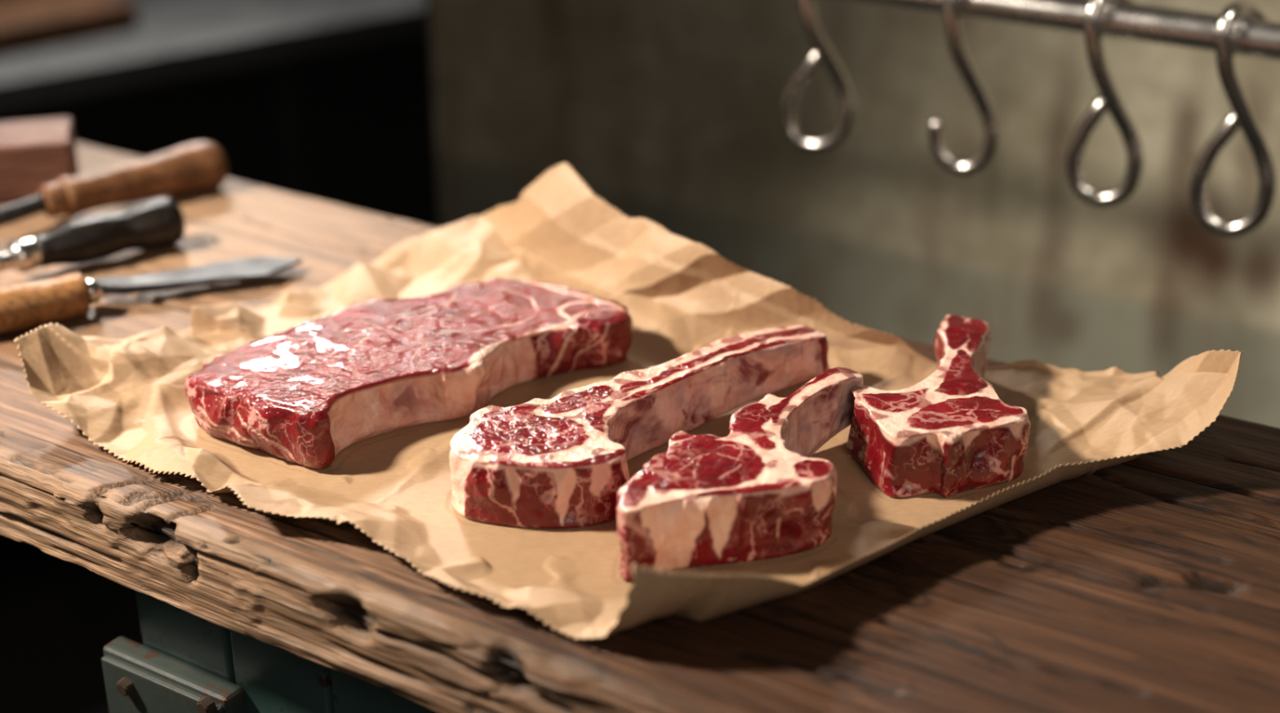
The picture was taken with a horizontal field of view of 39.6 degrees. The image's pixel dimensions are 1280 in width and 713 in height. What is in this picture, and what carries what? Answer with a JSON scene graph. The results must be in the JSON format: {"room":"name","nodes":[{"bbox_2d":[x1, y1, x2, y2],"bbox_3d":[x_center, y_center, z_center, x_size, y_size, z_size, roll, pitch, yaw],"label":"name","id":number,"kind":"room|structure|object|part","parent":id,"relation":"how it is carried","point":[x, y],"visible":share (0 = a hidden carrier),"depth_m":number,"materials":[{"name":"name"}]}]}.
{"room":"food shop","nodes":[
{"label":"food shop","id":0,"kind":"room"},
{"bbox_2d":[0,35,433,712],"bbox_3d":[-0.583,0.372,2.076,5.200,0.050,5.400,15,29,29],"label":"floor","id":1,"kind":"structure","parent":0,"point":[363,109],"depth_m":3.73,"materials":[{"name":"concrete"}]},
{"bbox_2d":[0,0,437,227],"bbox_3d":[-0.946,-0.061,2.177,1.580,0.650,0.550,-18,31,-34],"label":"table","id":2,"kind":"object","parent":1,"relation":"on","point":[172,40],"depth_m":2.12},
{"bbox_2d":[0,0,137,53],"bbox_3d":[-0.730,-0.392,2.079,0.240,0.030,0.140,-22,33,-39],"label":"cutting board","id":3,"kind":"object","parent":2,"relation":"on","point":[24,24],"visible":1,"depth_m":2.06,"materials":[{"name":"brown wood"}]},
{"bbox_2d":[0,0,427,113],"bbox_3d":[-0.946,-0.340,2.047,1.580,0.035,0.550,-18,31,-34],"label":"countertop","id":4,"kind":"structure","parent":2,"relation":"on","point":[172,40],"depth_m":2.08,"materials":[{"name":"metal"}]},
{"bbox_3d":[-0.539,-0.300,2.730,0.035,0.615,0.035,-18,31,-34],"label":"leg","id":5,"kind":"part","parent":2,"relation":"part of","materials":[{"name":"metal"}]},
{"bbox_3d":[-0.255,-0.147,2.402,0.035,0.615,0.035,-18,31,-34],"label":"leg","id":6,"kind":"part","parent":2,"relation":"part of","materials":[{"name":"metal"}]},
{"bbox_2d":[0,142,1279,712],"bbox_3d":[-0.125,0.379,1.017,1.698,0.831,0.325,15,29,29],"label":"workbench","id":7,"kind":"object","parent":1,"relation":"on","point":[1149,583],"visible":0.56,"depth_m":0.68,"materials":[{"name":"brown wood"}]},
{"bbox_2d":[0,116,78,203],"bbox_3d":[-0.383,-0.115,1.053,0.093,0.035,0.052,-6,26,-13],"label":"wood block","id":8,"kind":"object","parent":7,"relation":"on","point":[34,153],"depth_m":1.04,"materials":[{"name":"brown wood"}]},
{"bbox_2d":[0,198,185,272],"bbox_3d":[-0.305,-0.059,0.944,0.133,0.027,0.028,-20,31,-36],"label":"knife","id":9,"kind":"object","parent":7,"relation":"on","point":[160,223],"visible":1,"depth_m":0.95,"materials":[{"name":"metal"}]},
{"bbox_2d":[0,141,227,226],"bbox_3d":[-0.319,-0.094,1.016,0.176,0.029,0.030,-19,31,-35],"label":"wooden-handled tool","id":10,"kind":"object","parent":7,"relation":"on","point":[201,166],"visible":1,"depth_m":1.02,"materials":[{"name":"brown wood"}]},
{"bbox_3d":[-0.356,-0.077,0.980,0.014,0.010,0.067,21,32,38],"label":"steel rod","id":11,"kind":"part","parent":10,"relation":"part of","materials":[{"name":"grey metal"}]},
{"bbox_3d":[-0.291,-0.104,1.038,0.102,0.029,0.030,-18,30,-33],"label":"handle","id":12,"kind":"part","parent":10,"relation":"part of","materials":[{"name":"brown wood"}]},
{"bbox_2d":[0,256,302,334],"bbox_3d":[-0.260,-0.038,0.904,0.182,0.023,0.032,-14,28,-27],"label":"knife","id":13,"kind":"object","parent":7,"relation":"on","point":[23,306],"visible":1,"depth_m":0.89,"materials":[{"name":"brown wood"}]},
{"bbox_3d":[-0.307,-0.025,0.875,0.070,0.023,0.024,-14,28,-27],"label":"handle","id":14,"kind":"part","parent":13,"relation":"part of","materials":[{"name":"brown wood"}]},
{"bbox_3d":[-0.228,-0.043,0.923,0.108,0.006,0.025,-12,27,-24],"label":"blade","id":15,"kind":"part","parent":13,"relation":"part of","materials":[{"name":"metal"}]},
{"bbox_3d":[-0.138,0.454,0.908,0.170,0.788,0.042,15,29,29],"label":"leg panel","id":16,"kind":"part","parent":7,"relation":"part of","materials":[{"name":"teal paint"}]},
{"bbox_2d":[13,162,1243,639],"bbox_3d":[-0.012,-0.004,0.779,0.528,0.064,0.381,0,25,0],"label":"paper","id":17,"kind":"object","parent":7,"relation":"on","point":[128,396],"visible":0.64,"depth_m":0.77,"materials":[{"name":"beige paper"}]},
{"bbox_2d":[184,278,633,469],"bbox_3d":[-0.105,0.000,0.814,0.201,0.027,0.100,-20,31,-36],"label":"steak","id":18,"kind":"object","parent":17,"relation":"on","point":[303,394],"visible":1,"depth_m":0.79,"materials":[{"name":"red food"}]},
{"bbox_2d":[449,325,829,528],"bbox_3d":[0.012,0.028,0.749,0.200,0.031,0.072,-15,29,-29],"label":"steak","id":19,"kind":"object","parent":17,"relation":"on","point":[559,462],"visible":0.98,"depth_m":0.73,"materials":[{"name":"red food"}]},
{"bbox_2d":[616,367,863,582],"bbox_3d":[0.052,0.047,0.706,0.156,0.034,0.068,-22,33,-39],"label":"steak","id":20,"kind":"object","parent":17,"relation":"on","point":[755,492],"visible":0.98,"depth_m":0.68,"materials":[{"name":"red food"}]},
{"bbox_2d":[846,315,1030,497],"bbox_3d":[0.124,0.018,0.772,0.074,0.029,0.128,0,25,0],"label":"bone-in loin chop","id":21,"kind":"object","parent":17,"relation":"on","point":[948,433],"visible":1,"depth_m":0.73,"materials":[{"name":"red food"}]},
{"bbox_2d":[426,0,440,228],"bbox_3d":[0.534,-1.133,2.394,0.046,2.450,2.649,15,29,29],"label":"wall","id":22,"kind":"structure","parent":0,"point":[427,1],"depth_m":1.59,"materials":[{"name":"paint"}]},
{"bbox_2d":[429,0,1279,428],"bbox_3d":[0.603,-0.454,0.938,1.854,2.448,0.001,15,29,29],"label":"wall","id":23,"kind":"structure","parent":0,"point":[668,111],"depth_m":1.36,"materials":[{"name":"paint"}]},
{"bbox_2d":[852,0,1279,60],"bbox_3d":[0.041,-0.303,1.228,2.500,0.040,0.262,15,29,29],"label":"hanging rail","id":24,"kind":"object","parent":23,"relation":"attached to","point":[1253,37],"visible":1,"depth_m":0.96,"materials":[{"name":"silver metal"}]},
{"bbox_2d":[780,0,856,152],"bbox_3d":[0.110,-0.183,1.079,0.044,0.124,0.031,0,25,0],"label":"hook","id":25,"kind":"object","parent":24,"relation":"hanging from","point":[823,51],"visible":1,"depth_m":1.08,"materials":[{"name":"metal"}]},
{"bbox_2d":[928,0,999,175],"bbox_3d":[0.191,-0.164,1.033,0.039,0.123,0.029,0,25,0],"label":"hook","id":26,"kind":"object","parent":24,"relation":"hanging from","point":[963,63],"visible":0.97,"depth_m":1.03,"materials":[{"name":"metal"}]},
{"bbox_2d":[1066,0,1143,207],"bbox_3d":[0.262,-0.144,0.993,0.042,0.126,0.031,0,25,0],"label":"hook","id":27,"kind":"object","parent":24,"relation":"hanging from","point":[1109,100],"visible":0.97,"depth_m":0.99,"materials":[{"name":"metal"}]},
{"bbox_2d":[1189,0,1276,237],"bbox_3d":[0.323,-0.127,0.959,0.044,0.131,0.031,0,25,0],"label":"hook","id":28,"kind":"object","parent":24,"relation":"hanging from","point":[1242,116],"visible":0.98,"depth_m":0.96,"materials":[{"name":"metal"}]}
]}

